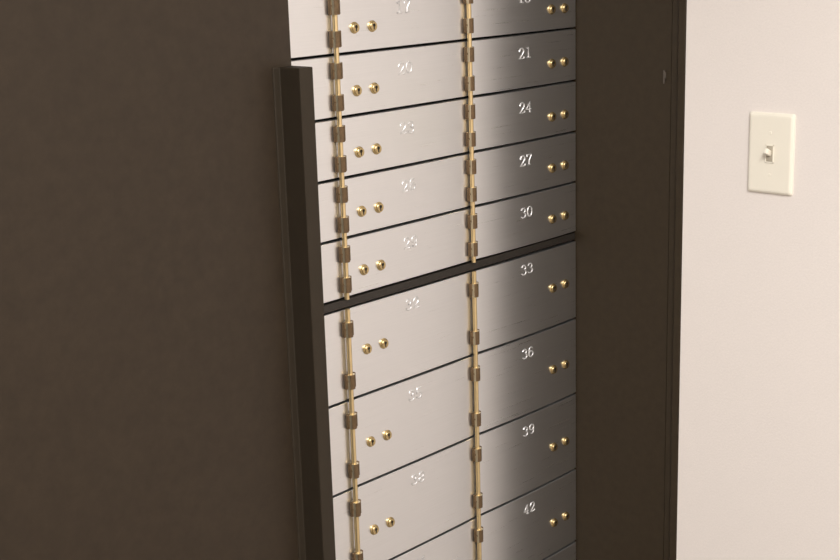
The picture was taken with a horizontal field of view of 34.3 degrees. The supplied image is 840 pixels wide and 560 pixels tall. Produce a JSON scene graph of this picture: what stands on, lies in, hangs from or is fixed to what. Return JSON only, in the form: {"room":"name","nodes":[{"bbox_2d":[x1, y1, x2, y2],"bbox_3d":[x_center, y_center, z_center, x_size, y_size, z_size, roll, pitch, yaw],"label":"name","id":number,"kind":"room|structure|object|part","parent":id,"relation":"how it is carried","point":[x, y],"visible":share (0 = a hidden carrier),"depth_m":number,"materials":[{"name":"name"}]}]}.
{"room":"bank vault","nodes":[
{"label":"bank vault","id":0,"kind":"room"},
{"bbox_2d":[676,0,839,559],"bbox_3d":[1.537,-0.009,1.084,2.994,2.500,0.120,11,19,41],"label":"wall","id":1,"kind":"structure","parent":0,"point":[759,447],"depth_m":2.00,"materials":[{"name":"white paint"}]},
{"bbox_2d":[748,111,795,195],"bbox_3d":[0.494,-0.178,1.933,0.070,0.115,0.019,11,19,41],"label":"light switch","id":2,"kind":"object","parent":1,"relation":"attached to","point":[771,135],"visible":1,"depth_m":1.93,"materials":[{"name":"beige plastic"}]},
{"bbox_3d":[0.166,1.546,0.394,3.850,0.100,3.570,11,19,41],"label":"floor","id":3,"kind":"structure","parent":0,"visible":0},
{"bbox_2d":[0,0,686,559],"bbox_3d":[-0.290,0.052,1.817,0.646,2.130,1.566,11,19,41],"label":"tall cabinet","id":4,"kind":"object","parent":3,"relation":"on","point":[164,386],"visible":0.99,"depth_m":1.51,"materials":[{"name":"metal"}]},
{"bbox_3d":[-0.389,0.163,1.406,0.045,2.000,0.700,11,19,41],"label":"door","id":5,"kind":"part","parent":4,"relation":"part of","materials":[{"name":"brown paint"}]},
{"bbox_2d":[288,0,332,57],"bbox_3d":[-0.204,-0.305,1.663,0.009,0.078,0.262,11,19,41],"label":"box","id":6,"kind":"object","parent":4,"relation":"in","point":[310,24],"visible":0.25,"depth_m":1.73,"materials":[{"name":"metal"}]},
{"bbox_2d":[291,56,335,119],"bbox_3d":[-0.202,-0.226,1.683,0.009,0.078,0.262,11,19,41],"label":"box","id":7,"kind":"object","parent":4,"relation":"in","point":[323,85],"visible":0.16,"depth_m":1.76,"materials":[{"name":"metal"}]},
{"bbox_2d":[315,119,338,181],"bbox_3d":[-0.199,-0.147,1.703,0.009,0.077,0.262,11,19,41],"label":"box","id":8,"kind":"object","parent":4,"relation":"in","point":[326,148],"visible":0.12,"depth_m":1.78,"materials":[{"name":"metal"}]},
{"bbox_2d":[318,180,341,242],"bbox_3d":[-0.197,-0.069,1.723,0.009,0.078,0.262,11,19,41],"label":"box","id":9,"kind":"object","parent":4,"relation":"in","point":[329,210],"visible":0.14,"depth_m":1.80,"materials":[{"name":"metal"}]},
{"bbox_2d":[321,240,343,302],"bbox_3d":[-0.195,0.011,1.743,0.009,0.079,0.262,11,19,41],"label":"box","id":10,"kind":"object","parent":4,"relation":"in","point":[332,270],"visible":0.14,"depth_m":1.82,"materials":[{"name":"metal"}]},
{"bbox_2d":[324,309,348,405],"bbox_3d":[-0.191,0.128,1.772,0.009,0.128,0.262,11,19,41],"label":"box","id":11,"kind":"object","parent":4,"relation":"in","point":[336,353],"visible":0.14,"depth_m":1.85,"materials":[{"name":"metal"}]},
{"bbox_2d":[329,401,351,495],"bbox_3d":[-0.188,0.255,1.804,0.009,0.127,0.262,11,19,41],"label":"box","id":12,"kind":"object","parent":4,"relation":"in","point":[340,444],"visible":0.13,"depth_m":1.88,"materials":[{"name":"metal"}]},
{"bbox_2d":[333,489,354,559],"bbox_3d":[-0.184,0.383,1.836,0.009,0.131,0.262,11,19,41],"label":"box","id":13,"kind":"object","parent":4,"relation":"in","point":[343,522],"visible":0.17,"depth_m":1.91,"materials":[{"name":"metal"}]},
{"bbox_2d":[327,0,465,54],"bbox_3d":[-0.025,-0.356,1.843,0.020,0.082,0.272,11,19,41],"label":"box","id":14,"kind":"object","parent":4,"relation":"in","point":[357,25],"visible":1,"depth_m":1.83,"materials":[{"name":"metal"}]},
{"bbox_2d":[330,41,467,118],"bbox_3d":[-0.023,-0.277,1.863,0.020,0.082,0.272,11,19,41],"label":"box","id":15,"kind":"object","parent":4,"relation":"in","point":[399,77],"visible":1,"depth_m":1.85,"materials":[{"name":"metal"}]},
{"bbox_2d":[333,98,468,179],"bbox_3d":[-0.020,-0.198,1.883,0.020,0.081,0.272,11,19,41],"label":"box","id":16,"kind":"object","parent":4,"relation":"in","point":[374,141],"visible":1,"depth_m":1.88,"materials":[{"name":"metal"}]},
{"bbox_2d":[336,153,469,239],"bbox_3d":[-0.018,-0.119,1.903,0.020,0.081,0.272,11,19,41],"label":"box","id":17,"kind":"object","parent":4,"relation":"in","point":[397,195],"visible":1,"depth_m":1.90,"materials":[{"name":"metal"}]},
{"bbox_2d":[338,208,470,299],"bbox_3d":[-0.016,-0.040,1.923,0.020,0.082,0.272,11,19,41],"label":"box","id":18,"kind":"object","parent":4,"relation":"in","point":[374,259],"visible":1,"depth_m":1.92,"materials":[{"name":"metal"}]},
{"bbox_2d":[342,271,472,401],"bbox_3d":[-0.012,0.077,1.952,0.020,0.132,0.272,11,19,41],"label":"box","id":19,"kind":"object","parent":4,"relation":"in","point":[391,338],"visible":1,"depth_m":1.95,"materials":[{"name":"metal"}]},
{"bbox_2d":[346,355,473,489],"bbox_3d":[-0.009,0.204,1.984,0.020,0.130,0.272,11,19,41],"label":"box","id":20,"kind":"object","parent":4,"relation":"in","point":[397,424],"visible":1,"depth_m":1.98,"materials":[{"name":"metal"}]},
{"bbox_2d":[350,436,475,559],"bbox_3d":[-0.005,0.333,2.016,0.020,0.135,0.272,11,19,41],"label":"box","id":21,"kind":"object","parent":4,"relation":"in","point":[395,511],"visible":1,"depth_m":2.01,"materials":[{"name":"metal"}]},
{"bbox_2d":[389,517,476,559],"bbox_3d":[-0.001,0.462,2.049,0.020,0.133,0.272,11,19,41],"label":"box","id":22,"kind":"object","parent":4,"relation":"in","point":[456,543],"visible":1,"depth_m":2.09,"materials":[{"name":"metal"}]},
{"bbox_2d":[463,0,575,39],"bbox_3d":[0.151,-0.408,2.028,0.020,0.082,0.266,11,19,41],"label":"box","id":23,"kind":"object","parent":4,"relation":"in","point":[484,18],"visible":1,"depth_m":2.02,"materials":[{"name":"metal"}]},
{"bbox_2d":[464,29,575,97],"bbox_3d":[0.154,-0.328,2.048,0.020,0.082,0.266,11,19,41],"label":"box","id":24,"kind":"object","parent":4,"relation":"in","point":[496,64],"visible":1,"depth_m":2.04,"materials":[{"name":"metal"}]},
{"bbox_2d":[465,81,575,152],"bbox_3d":[0.156,-0.249,2.068,0.020,0.081,0.266,11,19,41],"label":"box","id":25,"kind":"object","parent":4,"relation":"in","point":[508,117],"visible":1,"depth_m":2.06,"materials":[{"name":"metal"}]},
{"bbox_2d":[466,132,575,207],"bbox_3d":[0.158,-0.171,2.088,0.020,0.081,0.266,11,19,41],"label":"box","id":26,"kind":"object","parent":4,"relation":"in","point":[496,173],"visible":1,"depth_m":2.08,"materials":[{"name":"metal"}]},
{"bbox_2d":[467,182,575,262],"bbox_3d":[0.161,-0.092,2.108,0.020,0.082,0.266,11,19,41],"label":"box","id":27,"kind":"object","parent":4,"relation":"in","point":[502,225],"visible":1,"depth_m":2.10,"materials":[{"name":"metal"}]},
{"bbox_2d":[469,241,575,355],"bbox_3d":[0.164,0.025,2.137,0.020,0.132,0.266,11,19,41],"label":"box","id":28,"kind":"object","parent":4,"relation":"in","point":[517,297],"visible":1,"depth_m":2.13,"materials":[{"name":"metal"}]},
{"bbox_2d":[470,318,575,436],"bbox_3d":[0.168,0.152,2.169,0.020,0.130,0.266,11,19,41],"label":"box","id":29,"kind":"object","parent":4,"relation":"in","point":[513,379],"visible":0.99,"depth_m":2.16,"materials":[{"name":"metal"}]},
{"bbox_2d":[472,394,575,518],"bbox_3d":[0.172,0.281,2.201,0.020,0.135,0.266,11,19,41],"label":"box","id":30,"kind":"object","parent":4,"relation":"in","point":[515,457],"visible":1,"depth_m":2.19,"materials":[{"name":"metal"}]},
{"bbox_2d":[474,469,575,559],"bbox_3d":[0.175,0.410,2.234,0.020,0.133,0.266,11,19,41],"label":"box","id":31,"kind":"object","parent":4,"relation":"in","point":[539,522],"visible":1,"depth_m":2.24,"materials":[{"name":"metal"}]},
{"bbox_2d":[542,541,575,559],"bbox_3d":[0.179,0.539,2.266,0.020,0.133,0.266,11,19,41],"label":"box","id":32,"kind":"object","parent":4,"relation":"in","point":[568,552],"visible":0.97,"depth_m":2.32,"materials":[{"name":"metal"}]}
]}

